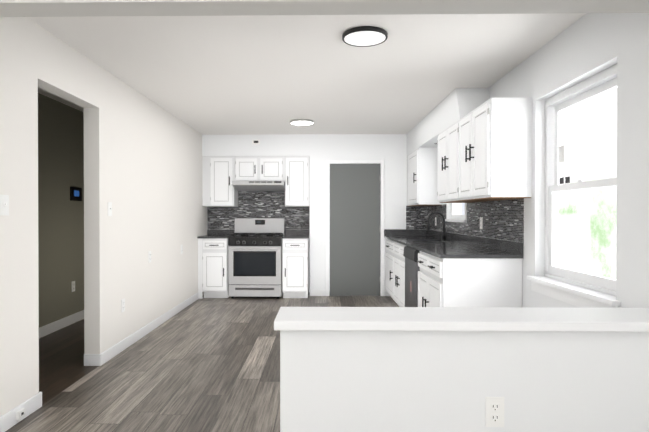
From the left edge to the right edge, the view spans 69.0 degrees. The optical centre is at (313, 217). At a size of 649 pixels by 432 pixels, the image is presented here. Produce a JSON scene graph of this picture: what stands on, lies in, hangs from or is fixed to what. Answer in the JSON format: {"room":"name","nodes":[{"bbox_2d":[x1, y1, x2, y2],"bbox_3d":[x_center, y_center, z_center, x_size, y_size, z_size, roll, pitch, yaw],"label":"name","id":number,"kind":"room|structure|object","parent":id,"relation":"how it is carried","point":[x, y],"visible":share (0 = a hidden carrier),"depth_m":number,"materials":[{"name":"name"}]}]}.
{"room":"kitchen","nodes":[
{"label":"kitchen","id":0,"kind":"room"},
{"bbox_2d":[38,93,83,327],"bbox_3d":[-2.796,-0.006,2.092,0.100,2.410,10.800,0,0,1],"label":"wall","id":1,"kind":"structure","parent":0,"point":[60,213],"depth_m":4.98,"materials":[{"name":"beige paint"}]},
{"bbox_2d":[39,310,83,337],"bbox_3d":[-2.705,1.133,4.299,0.014,0.100,6.200,0,0,1],"label":"baseboard","id":2,"kind":"structure","parent":1,"relation":"attached to","point":[47,329],"depth_m":5.00,"materials":[{"name":"white paint"}]},
{"bbox_2d":[71,281,74,291],"bbox_3d":[-2.693,0.766,5.286,0.007,0.116,0.072,0,0,1],"label":"outlet","id":3,"kind":"object","parent":1,"relation":"attached to","point":[73,285],"visible":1,"depth_m":5.28,"materials":[{"name":"white plastic"}]},
{"bbox_2d":[70,187,81,200],"bbox_3d":[-2.686,-0.269,5.329,0.020,0.150,0.220,0,0,1],"label":"thermostat panel","id":4,"kind":"object","parent":1,"relation":"attached to","point":[75,193],"visible":0.96,"depth_m":5.30,"materials":[{"name":"black plastic"}]},
{"bbox_2d":[0,17,206,416],"bbox_3d":[-1.809,-0.006,2.077,0.126,2.410,10.800,0,0,1],"label":"wall","id":5,"kind":"structure","parent":0,"point":[142,163],"depth_m":3.80,"materials":[{"name":"white paint"}]},
{"bbox_2d":[0,195,8,214],"bbox_3d":[-1.729,-0.072,2.645,0.016,0.116,0.072,0,0,1],"label":"light switch","id":6,"kind":"object","parent":5,"relation":"attached to","point":[4,204],"visible":1,"depth_m":2.64,"materials":[{"name":"white plastic"}]},
{"bbox_2d":[16,408,25,419],"bbox_3d":[-1.710,1.142,2.754,0.022,0.045,0.060,0,0,1],"label":"outlet box","id":7,"kind":"object","parent":5,"relation":"attached to","point":[20,413],"visible":0.96,"depth_m":2.74,"materials":[{"name":"white plastic"}]},
{"bbox_2d":[0,293,197,431],"bbox_3d":[-1.808,1.154,1.735,0.140,0.095,10.100,0,0,1],"label":"baseboard","id":8,"kind":"structure","parent":5,"relation":"attached to","point":[31,405],"depth_m":3.88,"materials":[{"name":"white paint"}]},
{"bbox_2d":[108,202,111,215],"bbox_3d":[-1.709,-0.074,3.965,0.016,0.116,0.072,0,0,1],"label":"light switch","id":9,"kind":"object","parent":5,"relation":"attached to","point":[109,208],"visible":1,"depth_m":3.96,"materials":[{"name":"white plastic"}]},
{"bbox_2d":[121,298,124,312],"bbox_3d":[-1.709,0.784,4.231,0.007,0.116,0.072,0,0,1],"label":"electrical outlet","id":10,"kind":"object","parent":5,"relation":"attached to","point":[122,305],"visible":1,"depth_m":4.22,"materials":[{"name":"white plastic"}]},
{"bbox_2d":[148,251,150,262],"bbox_3d":[-1.699,0.401,4.888,0.007,0.116,0.072,0,0,1],"label":"electrical outlet","id":11,"kind":"object","parent":5,"relation":"attached to","point":[149,256],"visible":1,"depth_m":4.87,"materials":[{"name":"white plastic"}]},
{"bbox_2d":[5,290,398,431],"bbox_3d":[-0.519,1.229,2.016,4.857,0.060,11.100,0,0,1],"label":"floor","id":12,"kind":"structure","parent":0,"point":[207,365],"depth_m":3.56,"materials":[{"name":"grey wood"}]},
{"bbox_2d":[198,238,229,298],"bbox_3d":[-1.455,0.728,7.053,0.427,0.871,0.629,0,0,1],"label":"base cabinet","id":13,"kind":"object","parent":12,"relation":"on","point":[212,267],"visible":0.88,"depth_m":6.78,"materials":[{"name":"white paint"}]},
{"bbox_2d":[197,230,234,237],"bbox_3d":[-1.450,0.238,7.070,0.436,0.108,0.603,0,0,1],"label":"countertop","id":14,"kind":"structure","parent":13,"relation":"on","point":[218,233],"depth_m":7.35,"materials":[{"name":"stone"}]},
{"bbox_2d":[228,218,283,298],"bbox_3d":[-0.845,0.586,7.029,0.762,1.154,0.657,0,0,1],"label":"range","id":15,"kind":"object","parent":12,"relation":"on","point":[255,257],"visible":1,"depth_m":6.76,"materials":[{"name":"silver metal"}]},
{"bbox_2d":[282,239,308,297],"bbox_3d":[-0.265,0.728,7.035,0.369,0.871,0.629,0,0,1],"label":"base cabinet","id":16,"kind":"object","parent":12,"relation":"on","point":[295,268],"visible":1,"depth_m":6.76,"materials":[{"name":"white paint"}]},
{"bbox_2d":[282,230,309,238],"bbox_3d":[-0.262,0.238,7.052,0.389,0.108,0.603,0,0,1],"label":"countertop","id":17,"kind":"structure","parent":16,"relation":"on","point":[297,234],"depth_m":7.33,"materials":[{"name":"stone"}]},
{"bbox_2d":[385,239,399,306],"bbox_3d":[1.339,0.732,6.577,0.677,0.871,0.886,0,0,1],"label":"base cabinet","id":18,"kind":"object","parent":12,"relation":"on","point":[389,266],"visible":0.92,"depth_m":6.49,"materials":[{"name":"white paint"}]},
{"bbox_2d":[394,242,405,306],"bbox_3d":[1.326,0.738,5.675,0.676,0.871,0.900,0,0,1],"label":"base cabinet","id":19,"kind":"object","parent":12,"relation":"on","point":[399,278],"visible":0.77,"depth_m":5.65,"materials":[{"name":"white paint"}]},
{"bbox_2d":[384,229,522,257],"bbox_3d":[1.338,0.242,5.350,0.643,0.123,3.338,0,0,1],"label":"countertop","id":20,"kind":"structure","parent":19,"relation":"on","point":[453,245],"depth_m":4.58,"materials":[{"name":"stone"}]},
{"bbox_2d":[427,211,446,239],"bbox_3d":[1.505,0.096,5.761,0.240,0.352,0.098,0,0,1],"label":"faucet","id":21,"kind":"object","parent":20,"relation":"on","point":[444,228],"visible":1,"depth_m":5.76,"materials":[{"name":"black metal"}]},
{"bbox_2d":[403,246,419,306],"bbox_3d":[1.317,0.743,4.910,0.670,0.871,0.600,0,0,1],"label":"dishwasher","id":22,"kind":"object","parent":12,"relation":"on","point":[412,267],"visible":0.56,"depth_m":4.83,"materials":[{"name":"silver metal"}]},
{"bbox_2d":[417,251,521,306],"bbox_3d":[1.302,0.749,4.152,0.677,0.871,0.886,0,0,1],"label":"base cabinet","id":23,"kind":"object","parent":12,"relation":"on","point":[469,282],"visible":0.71,"depth_m":3.71,"materials":[{"name":"white paint"}]},
{"bbox_2d":[202,134,406,295],"bbox_3d":[0.112,-0.043,7.243,3.557,2.410,0.410,0,0,1],"label":"wall","id":24,"kind":"structure","parent":0,"point":[321,149],"depth_m":7.03,"materials":[{"name":"white paint"}]},
{"bbox_2d":[202,156,237,206],"bbox_3d":[-1.428,-0.552,7.182,0.476,0.750,0.366,0,0,1],"label":"upper cabinet","id":25,"kind":"object","parent":24,"relation":"attached to","point":[219,189],"visible":1,"depth_m":7.04,"materials":[{"name":"white paint"}]},
{"bbox_2d":[252,140,259,143],"bbox_3d":[-0.863,-1.136,7.042,0.120,0.070,0.006,0,0,1],"label":"air vent","id":26,"kind":"object","parent":24,"relation":"in","point":[255,141],"visible":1,"depth_m":7.04,"materials":[{"name":"white plastic"}]},
{"bbox_2d":[207,191,309,234],"bbox_3d":[-0.863,0.057,7.363,1.603,1.210,0.002,0,0,1],"label":"tile backsplash","id":27,"kind":"structure","parent":24,"relation":"attached to","point":[261,204],"depth_m":7.36,"materials":[{"name":"tile"}]},
{"bbox_2d":[234,156,284,181],"bbox_3d":[-0.808,-0.738,7.171,0.760,0.378,0.366,0,0,1],"label":"upper cabinet","id":28,"kind":"object","parent":24,"relation":"attached to","point":[259,168],"visible":0.98,"depth_m":7.03,"materials":[{"name":"white paint"}]},
{"bbox_2d":[232,181,284,190],"bbox_3d":[-0.810,-0.477,7.081,0.747,0.131,0.476,0,0,1],"label":"range hood","id":29,"kind":"object","parent":28,"relation":"attached to","point":[259,185],"visible":1,"depth_m":6.89,"materials":[{"name":"silver metal"}]},
{"bbox_2d":[285,156,309,206],"bbox_3d":[-0.246,-0.552,7.164,0.361,0.750,0.366,0,0,1],"label":"upper cabinet","id":30,"kind":"object","parent":24,"relation":"attached to","point":[297,181],"visible":0.98,"depth_m":7.02,"materials":[{"name":"white paint"}]},
{"bbox_2d":[311,290,324,295],"bbox_3d":[0.508,1.116,7.033,1.107,0.095,0.014,0,0,1],"label":"baseboard","id":31,"kind":"structure","parent":24,"relation":"attached to","point":[317,292],"depth_m":7.03,"materials":[{"name":"white paint"}]},
{"bbox_2d":[330,164,379,295],"bbox_3d":[0.614,0.175,7.053,0.753,1.965,0.054,0,0,1],"label":"door","id":32,"kind":"structure","parent":24,"relation":"in","point":[354,229],"depth_m":7.04,"materials":[{"name":"grey paint"}]},
{"bbox_2d":[326,160,384,295],"bbox_3d":[0.613,0.149,7.023,0.871,2.030,0.015,0,0,1],"label":"door frame","id":33,"kind":"structure","parent":24,"relation":"attached to","point":[382,162],"depth_m":7.01,"materials":[{"name":"white paint"}]},
{"bbox_2d":[28,13,586,134],"bbox_3d":[-0.519,-1.241,1.998,4.857,0.060,11.100,0,0,1],"label":"ceiling","id":34,"kind":"structure","parent":0,"point":[243,75],"depth_m":3.71,"materials":[{"name":"white paint"}]},
{"bbox_2d":[290,119,313,125],"bbox_3d":[-0.152,-1.222,6.034,0.300,0.032,0.300,0,0,1],"label":"recessed light","id":35,"kind":"object","parent":34,"relation":"in","point":[301,122],"visible":1,"depth_m":5.96,"materials":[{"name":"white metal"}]},
{"bbox_2d":[342,26,387,46],"bbox_3d":[0.338,-1.201,3.136,0.300,0.032,0.300,0,0,1],"label":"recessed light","id":36,"kind":"object","parent":34,"relation":"in","point":[364,36],"visible":1,"depth_m":3.09,"materials":[{"name":"black"}]},
{"bbox_2d":[0,0,648,16],"bbox_3d":[-0.070,-1.025,1.888,3.357,0.370,0.130,0,0,1],"label":"header beam","id":37,"kind":"structure","parent":0,"point":[47,8],"depth_m":1.88,"materials":[{"name":"white paint"}]},
{"bbox_2d":[274,307,648,431],"bbox_3d":[0.728,0.797,1.944,1.760,0.805,0.290,0,0,1],"label":"wall","id":38,"kind":"structure","parent":0,"point":[415,369],"depth_m":1.82,"materials":[{"name":"white paint"}]},
{"bbox_2d":[485,397,503,426],"bbox_3d":[0.698,0.749,1.820,0.072,0.116,0.007,0,0,1],"label":"outlet","id":39,"kind":"object","parent":38,"relation":"attached to","point":[494,411],"visible":1,"depth_m":1.82,"materials":[{"name":"white plastic"}]},
{"bbox_2d":[407,13,648,307],"bbox_3d":[1.535,-0.004,1.821,0.465,2.410,10.390,0,0,1],"label":"wall","id":40,"kind":"structure","parent":0,"point":[585,47],"depth_m":2.74,"materials":[{"name":"white paint"}]},
{"bbox_2d":[407,147,441,205],"bbox_3d":[1.497,-0.548,6.583,0.362,0.750,0.852,0,0,1],"label":"upper cabinet","id":41,"kind":"object","parent":40,"relation":"attached to","point":[422,176],"visible":1,"depth_m":6.16,"materials":[{"name":"white paint"}]},
{"bbox_2d":[437,130,444,202],"bbox_3d":[1.491,-0.539,4.867,0.323,0.744,0.452,0,0,1],"label":"upper cabinet","id":42,"kind":"object","parent":40,"relation":"attached to","point":[441,138],"depth_m":4.92,"materials":[{"name":"white paint"}]},
{"bbox_2d":[445,203,466,221],"bbox_3d":[1.694,-0.413,5.501,0.120,0.915,0.790,0,0,1],"label":"window","id":43,"kind":"structure","parent":40,"relation":"in","point":[455,217],"depth_m":5.70,"materials":[{"name":"white paint"}]},
{"bbox_2d":[453,113,468,200],"bbox_3d":[1.479,-0.534,4.118,0.323,0.744,0.514,0,0,1],"label":"upper cabinet","id":44,"kind":"object","parent":40,"relation":"attached to","point":[461,127],"depth_m":4.22,"materials":[{"name":"white paint"}]},
{"bbox_2d":[445,124,480,202],"bbox_3d":[1.485,-0.536,4.508,0.323,0.744,0.514,0,0,1],"label":"upper cabinet","id":45,"kind":"object","parent":40,"relation":"attached to","point":[449,131],"depth_m":4.65,"materials":[{"name":"white paint"}]},
{"bbox_2d":[406,198,523,242],"bbox_3d":[1.504,0.006,5.348,0.315,0.348,3.338,0,0,1],"label":"tile backsplash","id":46,"kind":"structure","parent":40,"relation":"attached to","point":[503,219],"depth_m":4.58,"materials":[{"name":"tile"}]},
{"bbox_2d":[480,217,482,228],"bbox_3d":[1.644,0.051,4.645,0.007,0.115,0.070,0,0,1],"label":"outlet","id":47,"kind":"object","parent":46,"relation":"attached to","point":[481,222],"visible":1,"depth_m":4.63,"materials":[{"name":"white plastic"}]},
{"bbox_2d":[469,97,531,200],"bbox_3d":[1.474,-0.531,3.759,0.323,0.744,0.452,0,0,1],"label":"upper cabinet","id":48,"kind":"object","parent":40,"relation":"attached to","point":[484,151],"depth_m":3.53,"materials":[{"name":"white paint"}]},
{"bbox_2d":[527,64,620,307],"bbox_3d":[1.680,-0.163,3.000,0.200,1.404,1.038,0,0,1],"label":"window","id":49,"kind":"structure","parent":40,"relation":"in","point":[578,288],"depth_m":3.21,"materials":[{"name":"white paint"}]},
{"label":"outside","id":50,"kind":"structure","parent":0,"visible":0},
{"bbox_2d":[559,88,616,278],"bbox_3d":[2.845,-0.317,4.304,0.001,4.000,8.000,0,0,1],"label":"window pane","id":51,"kind":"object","parent":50,"point":[587,228],"depth_m":4.87,"materials":[{"name":"clear glass"}]}
]}

